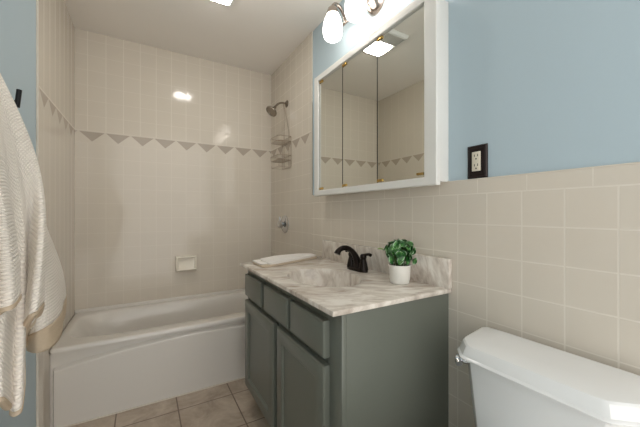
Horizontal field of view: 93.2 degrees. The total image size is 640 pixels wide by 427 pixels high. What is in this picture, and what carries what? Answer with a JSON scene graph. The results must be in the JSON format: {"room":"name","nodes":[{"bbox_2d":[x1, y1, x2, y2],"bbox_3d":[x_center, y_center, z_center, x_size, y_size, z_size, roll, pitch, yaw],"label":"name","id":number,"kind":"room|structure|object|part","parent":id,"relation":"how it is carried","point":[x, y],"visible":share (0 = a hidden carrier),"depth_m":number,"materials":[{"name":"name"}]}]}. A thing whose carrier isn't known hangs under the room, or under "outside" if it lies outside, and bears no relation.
{"room":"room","nodes":[
{"label":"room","id":0,"kind":"room"},
{"bbox_2d":[0,0,35,426],"bbox_3d":[-0.911,-0.090,0.615,0.093,2.440,3.480,0,0,-30],"label":"wall","id":1,"kind":"structure","parent":0,"point":[17,17],"depth_m":1.24,"materials":[{"name":"blue paint"}]},
{"bbox_2d":[14,89,21,107],"bbox_3d":[-1.105,-0.413,1.089,0.049,0.066,0.032,0,0,-30],"label":"towel hook","id":2,"kind":"object","parent":1,"relation":"attached to","point":[18,95],"visible":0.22,"depth_m":1.09,"materials":[{"name":"black metal"}]},
{"bbox_2d":[36,0,38,426],"bbox_3d":[-1.312,-0.090,1.405,0.009,2.440,0.012,0,0,-30],"label":"trim","id":3,"kind":"structure","parent":1,"relation":"attached to","point":[37,1],"depth_m":1.40,"materials":[{"name":"paint"}]},
{"bbox_2d":[39,0,74,426],"bbox_3d":[-1.528,-0.090,1.775,0.007,2.440,0.854,0,0,-30],"label":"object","id":4,"kind":"structure","parent":1,"relation":"attached to","point":[56,27],"depth_m":1.72,"materials":[{"name":"tile"}]},
{"bbox_2d":[64,377,244,426],"bbox_3d":[-0.759,1.127,1.926,1.475,0.006,0.010,0,0,-30],"label":"trim","id":5,"kind":"structure","parent":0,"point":[242,377],"depth_m":1.78,"materials":[{"name":"tile"}]},
{"bbox_2d":[70,378,269,426],"bbox_3d":[-0.253,1.180,1.056,1.675,0.100,3.580,0,0,-30],"label":"floor","id":6,"kind":"structure","parent":0,"point":[231,404],"depth_m":1.71,"materials":[{"name":"tile"}]},
{"bbox_2d":[50,288,247,426],"bbox_3d":[-0.932,0.909,2.223,1.473,0.441,0.677,0,0,-30],"label":"bathtub","id":7,"kind":"object","parent":6,"relation":"on","point":[109,359],"visible":0.73,"depth_m":1.84,"materials":[{"name":"ceramic"}]},
{"bbox_2d":[50,291,247,353],"bbox_3d":[-0.932,0.881,2.223,1.473,0.338,0.677,0,0,-30],"label":"basin","id":8,"kind":"object","parent":7,"relation":"in","point":[213,322],"depth_m":2.03,"materials":[{"name":"ceramic"}]},
{"bbox_2d":[245,270,447,426],"bbox_3d":[0.029,0.724,1.498,0.539,0.812,0.993,0,0,-30],"label":"vanity cabinet","id":9,"kind":"object","parent":6,"relation":"on","point":[306,366],"visible":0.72,"depth_m":1.11,"materials":[{"name":"grey paint"}]},
{"bbox_3d":[-0.359,0.420,1.655,0.026,0.124,0.274,0,0,-30],"label":"drawer","id":10,"kind":"part","parent":9,"relation":"part of","materials":[{"name":"grey paint"}]},
{"bbox_3d":[-0.317,0.756,1.583,0.026,0.497,0.444,0,0,-30],"label":"door","id":11,"kind":"part","parent":9,"relation":"part of","materials":[{"name":"grey paint"}]},
{"bbox_3d":[-0.199,0.420,1.379,0.026,0.124,0.284,0,0,-30],"label":"drawer","id":12,"kind":"part","parent":9,"relation":"part of","materials":[{"name":"grey paint"}]},
{"bbox_3d":[-0.174,0.674,1.380,0.018,0.712,0.993,0,0,-30],"label":"frame","id":13,"kind":"part","parent":9,"relation":"part of","materials":[{"name":"grey paint"}]},
{"bbox_3d":[-0.081,0.756,1.177,0.026,0.497,0.408,0,0,-30],"label":"door","id":14,"kind":"part","parent":9,"relation":"part of","materials":[{"name":"grey paint"}]},
{"bbox_3d":[-0.045,0.420,1.115,0.026,0.124,0.266,0,0,-30],"label":"drawer","id":15,"kind":"part","parent":9,"relation":"part of","materials":[{"name":"grey paint"}]},
{"bbox_2d":[240,240,451,316],"bbox_3d":[0.022,0.307,1.496,0.555,0.248,1.027,0,0,-30],"label":"countertop","id":16,"kind":"structure","parent":9,"relation":"on","point":[325,282],"depth_m":1.28,"materials":[{"name":"stone"}]},
{"bbox_2d":[252,253,316,267],"bbox_3d":[-0.183,0.282,1.842,0.454,0.034,0.194,0,0,-37],"label":"folded hand towel","id":17,"kind":"object","parent":16,"relation":"on","point":[277,260],"visible":1,"depth_m":1.79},
{"bbox_2d":[334,245,371,272],"bbox_3d":[0.147,0.233,1.545,0.174,0.134,0.210,0,0,-30],"label":"faucet","id":18,"kind":"object","parent":16,"relation":"on","point":[354,263],"visible":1,"depth_m":1.53,"materials":[{"name":"brown metal"}]},
{"bbox_3d":[0.145,0.227,1.544,0.170,0.122,0.049,0,0,-30],"label":"spout","id":19,"kind":"part","parent":18,"relation":"part of","materials":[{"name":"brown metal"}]},
{"bbox_3d":[0.168,0.250,1.617,0.050,0.084,0.050,0,0,-30],"label":"handle","id":20,"kind":"part","parent":18,"relation":"part of","materials":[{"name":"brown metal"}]},
{"bbox_3d":[0.193,0.291,1.573,0.052,0.018,0.158,0,0,-30],"label":"plate","id":21,"kind":"part","parent":18,"relation":"part of","materials":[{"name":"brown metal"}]},
{"bbox_3d":[0.219,0.250,1.528,0.050,0.084,0.050,0,0,-30],"label":"handle","id":22,"kind":"part","parent":18,"relation":"part of","materials":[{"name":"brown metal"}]},
{"bbox_2d":[378,239,416,284],"bbox_3d":[0.338,0.206,1.294,0.148,0.187,0.135,0,0,-30],"label":"potted plant","id":23,"kind":"object","parent":16,"relation":"on","point":[398,252],"visible":1,"depth_m":1.26,"materials":[{"name":"green plant"}]},
{"bbox_3d":[0.340,0.261,1.291,0.095,0.079,0.095,0,0,-30],"label":"pot","id":24,"kind":"part","parent":23,"relation":"part of","materials":[{"name":"white ceramic"}]},
{"bbox_3d":[0.335,0.181,1.290,0.111,0.115,0.108,0,0,17],"label":"stem","id":25,"kind":"part","parent":23,"relation":"part of","materials":[{"name":"green plant"}]},
{"bbox_3d":[0.294,0.724,1.087,0.495,0.812,0.016,0,0,-30],"label":"panel","id":26,"kind":"part","parent":9,"relation":"part of","materials":[{"name":"grey paint"}]},
{"bbox_2d":[455,327,639,426],"bbox_3d":[0.398,0.761,0.697,0.673,0.738,0.462,0,0,-30],"label":"toilet","id":27,"kind":"object","parent":6,"relation":"on","point":[516,381],"visible":1,"depth_m":0.77,"materials":[{"name":"ceramic"}]},
{"bbox_3d":[0.435,0.455,0.929,0.039,0.030,0.035,0,0,30],"label":"flush handle","id":28,"kind":"part","parent":27,"relation":"part of","materials":[{"name":"silver metal"}]},
{"bbox_3d":[0.604,0.601,0.817,0.197,0.339,0.430,0,0,-30],"label":"tank","id":29,"kind":"part","parent":27,"relation":"part of","materials":[{"name":"ceramic"}]},
{"bbox_2d":[75,28,270,309],"bbox_3d":[-1.128,-0.090,2.560,1.675,2.440,0.100,0,0,-30],"label":"wall","id":30,"kind":"structure","parent":0,"point":[173,149],"depth_m":2.43,"materials":[{"name":"tile"}]},
{"bbox_2d":[175,255,196,271],"bbox_3d":[-1.097,0.420,2.486,0.160,0.124,0.058,0,0,-30],"label":"soap dish","id":31,"kind":"object","parent":30,"relation":"attached to","point":[182,263],"visible":1,"depth_m":2.49,"materials":[{"name":"beige ceramic"}]},
{"bbox_2d":[64,0,341,74],"bbox_3d":[-0.253,-1.360,1.056,1.675,0.100,3.580,0,0,-30],"label":"ceiling","id":32,"kind":"structure","parent":0,"point":[254,35],"depth_m":2.11,"materials":[{"name":"paint"}]},
{"bbox_2d":[212,0,233,6],"bbox_3d":[-0.569,-1.289,1.713,0.216,0.042,0.323,0,0,-30],"label":"ceiling fan light","id":33,"kind":"object","parent":32,"relation":"attached to","point":[229,3],"visible":1,"depth_m":1.83,"materials":[{"name":"white paint"}]},
{"bbox_2d":[313,0,639,194],"bbox_3d":[0.456,-0.090,1.411,0.093,2.440,3.480,0,0,-30],"label":"wall","id":34,"kind":"structure","parent":0,"point":[548,85],"depth_m":0.94,"materials":[{"name":"blue paint"}]},
{"bbox_2d":[266,100,287,116],"bbox_3d":[-0.356,-0.875,2.517,0.185,0.155,0.099,0,0,-30],"label":"sprayer","id":35,"kind":"object","parent":34,"relation":"attached to","point":[271,111],"visible":1,"depth_m":2.50,"materials":[{"name":"silver metal"}]},
{"bbox_2d":[270,104,290,169],"bbox_3d":[-0.333,-0.655,2.537,0.116,0.564,0.184,0,0,-30],"label":"shower caddy","id":36,"kind":"object","parent":34,"relation":"attached to","point":[285,140],"visible":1,"depth_m":2.54,"materials":[{"name":"metal"}]},
{"bbox_2d":[270,154,290,162],"bbox_3d":[-0.333,-0.451,2.537,0.116,0.042,0.184,0,0,-30],"label":"basket","id":37,"kind":"object","parent":36,"relation":"on","point":[275,159],"depth_m":2.51,"materials":[{"name":"metal"}]},
{"bbox_2d":[270,135,290,144],"bbox_3d":[-0.333,-0.606,2.537,0.116,0.042,0.184,0,0,-30],"label":"basket","id":38,"kind":"object","parent":36,"relation":"on","point":[285,140],"depth_m":2.53,"materials":[{"name":"metal"}]},
{"bbox_2d":[277,215,288,232],"bbox_3d":[-0.327,0.100,2.586,0.064,0.152,0.152,0,0,-30],"label":"shower valve","id":39,"kind":"object","parent":34,"relation":"attached to","point":[283,223],"visible":1,"depth_m":2.56,"materials":[{"name":"silver metal"}]},
{"bbox_3d":[-0.333,0.100,2.583,0.049,0.063,0.066,0,0,-30],"label":"knob","id":40,"kind":"part","parent":39,"relation":"part of","materials":[{"name":"silver metal"}]},
{"bbox_2d":[271,33,311,255],"bbox_3d":[-0.260,-0.090,2.542,0.007,2.440,0.805,0,0,-30],"label":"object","id":41,"kind":"structure","parent":34,"relation":"attached to","point":[291,197],"depth_m":2.46,"materials":[{"name":"tile"}]},
{"bbox_2d":[311,32,312,195],"bbox_3d":[-0.058,-0.717,2.193,0.008,1.187,0.012,0,0,-30],"label":"trim","id":42,"kind":"structure","parent":34,"relation":"attached to","point":[311,32],"depth_m":2.19,"materials":[{"name":"tile"}]},
{"bbox_2d":[323,0,383,42],"bbox_3d":[0.213,-1.090,1.547,0.188,0.216,0.545,0,0,-30],"label":"vanity light","id":43,"kind":"object","parent":34,"relation":"attached to","point":[355,10],"visible":1,"depth_m":1.66,"materials":[{"name":"white glass"}]},
{"bbox_2d":[327,5,338,13],"bbox_3d":[0.072,-1.150,1.715,0.070,0.056,0.070,0,0,-30],"label":"socket","id":44,"kind":"object","parent":43,"relation":"attached to","point":[331,9],"depth_m":1.69,"materials":[{"name":"silver metal"}]},
{"bbox_3d":[0.072,-1.054,1.715,0.113,0.144,0.113,0,0,-30],"label":"lamp shade","id":45,"kind":"part","parent":43,"relation":"part of","materials":[{"name":"white glass"}]},
{"bbox_3d":[0.111,-1.149,1.737,0.104,0.098,0.019,0,0,-30],"label":"arm","id":46,"kind":"part","parent":43,"relation":"part of","materials":[{"name":"silver metal"}]},
{"bbox_3d":[0.181,-1.054,1.528,0.113,0.144,0.113,0,0,-30],"label":"lamp shade","id":47,"kind":"part","parent":43,"relation":"part of","materials":[{"name":"white glass"}]},
{"bbox_2d":[314,0,448,195],"bbox_3d":[0.242,-0.493,1.594,0.090,0.773,0.962,0,0,-30],"label":"upper cabinet","id":48,"kind":"object","parent":34,"relation":"attached to","point":[381,110],"visible":1,"depth_m":1.40,"materials":[{"name":"white paint"}]},
{"bbox_3d":[0.066,-0.491,1.839,0.005,0.697,0.256,0,0,-30],"label":"mirror door","id":49,"kind":"part","parent":48,"relation":"part of","materials":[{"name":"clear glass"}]},
{"bbox_3d":[0.206,-0.491,1.598,0.005,0.697,0.293,0,0,-30],"label":"mirror door","id":50,"kind":"part","parent":48,"relation":"part of","materials":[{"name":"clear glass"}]},
{"bbox_3d":[0.354,-0.491,1.344,0.005,0.697,0.288,0,0,-30],"label":"mirror door","id":51,"kind":"part","parent":48,"relation":"part of","materials":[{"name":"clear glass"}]},
{"bbox_2d":[322,240,451,288],"bbox_3d":[0.266,0.242,1.608,0.021,0.118,0.977,0,0,-30],"label":"backsplash","id":52,"kind":"structure","parent":34,"relation":"attached to","point":[432,270],"depth_m":1.33,"materials":[{"name":"stone"}]},
{"bbox_2d":[312,163,639,426],"bbox_3d":[0.615,0.503,1.038,0.007,1.253,2.675,0,0,-30],"label":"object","id":53,"kind":"structure","parent":34,"relation":"attached to","point":[552,259],"depth_m":0.97,"materials":[{"name":"tile"}]},
{"bbox_2d":[312,162,639,195],"bbox_3d":[0.615,-0.122,1.037,0.008,0.004,2.675,0,0,-30],"label":"trim","id":54,"kind":"structure","parent":34,"relation":"attached to","point":[632,162],"depth_m":0.90,"materials":[{"name":"tile"}]},
{"bbox_2d":[468,143,487,178],"bbox_3d":[0.573,-0.186,1.105,0.011,0.120,0.076,0,0,-30],"label":"wall outlet","id":55,"kind":"object","parent":34,"relation":"attached to","point":[478,154],"visible":1,"depth_m":1.10,"materials":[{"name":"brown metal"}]},
{"bbox_2d":[472,151,480,171],"bbox_3d":[0.570,-0.186,1.104,0.003,0.071,0.033,0,0,-30],"label":"receptacle","id":56,"kind":"object","parent":55,"relation":"attached to","point":[476,155],"depth_m":1.10,"materials":[{"name":"beige plastic"}]},
{"bbox_3d":[-0.961,-0.435,0.841,0.049,0.065,0.032,0,0,-30],"label":"towel hook","id":57,"kind":"object","parent":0,"visible":0},
{"bbox_2d":[0,74,66,416],"bbox_3d":[-0.841,0.001,0.808,0.182,0.967,1.085,0,0,-35],"label":"bathrobe","id":58,"kind":"object","parent":57,"relation":"hanging from","point":[33,297],"visible":1,"depth_m":0.79,"materials":[{"name":"beige fabric"}]}
]}

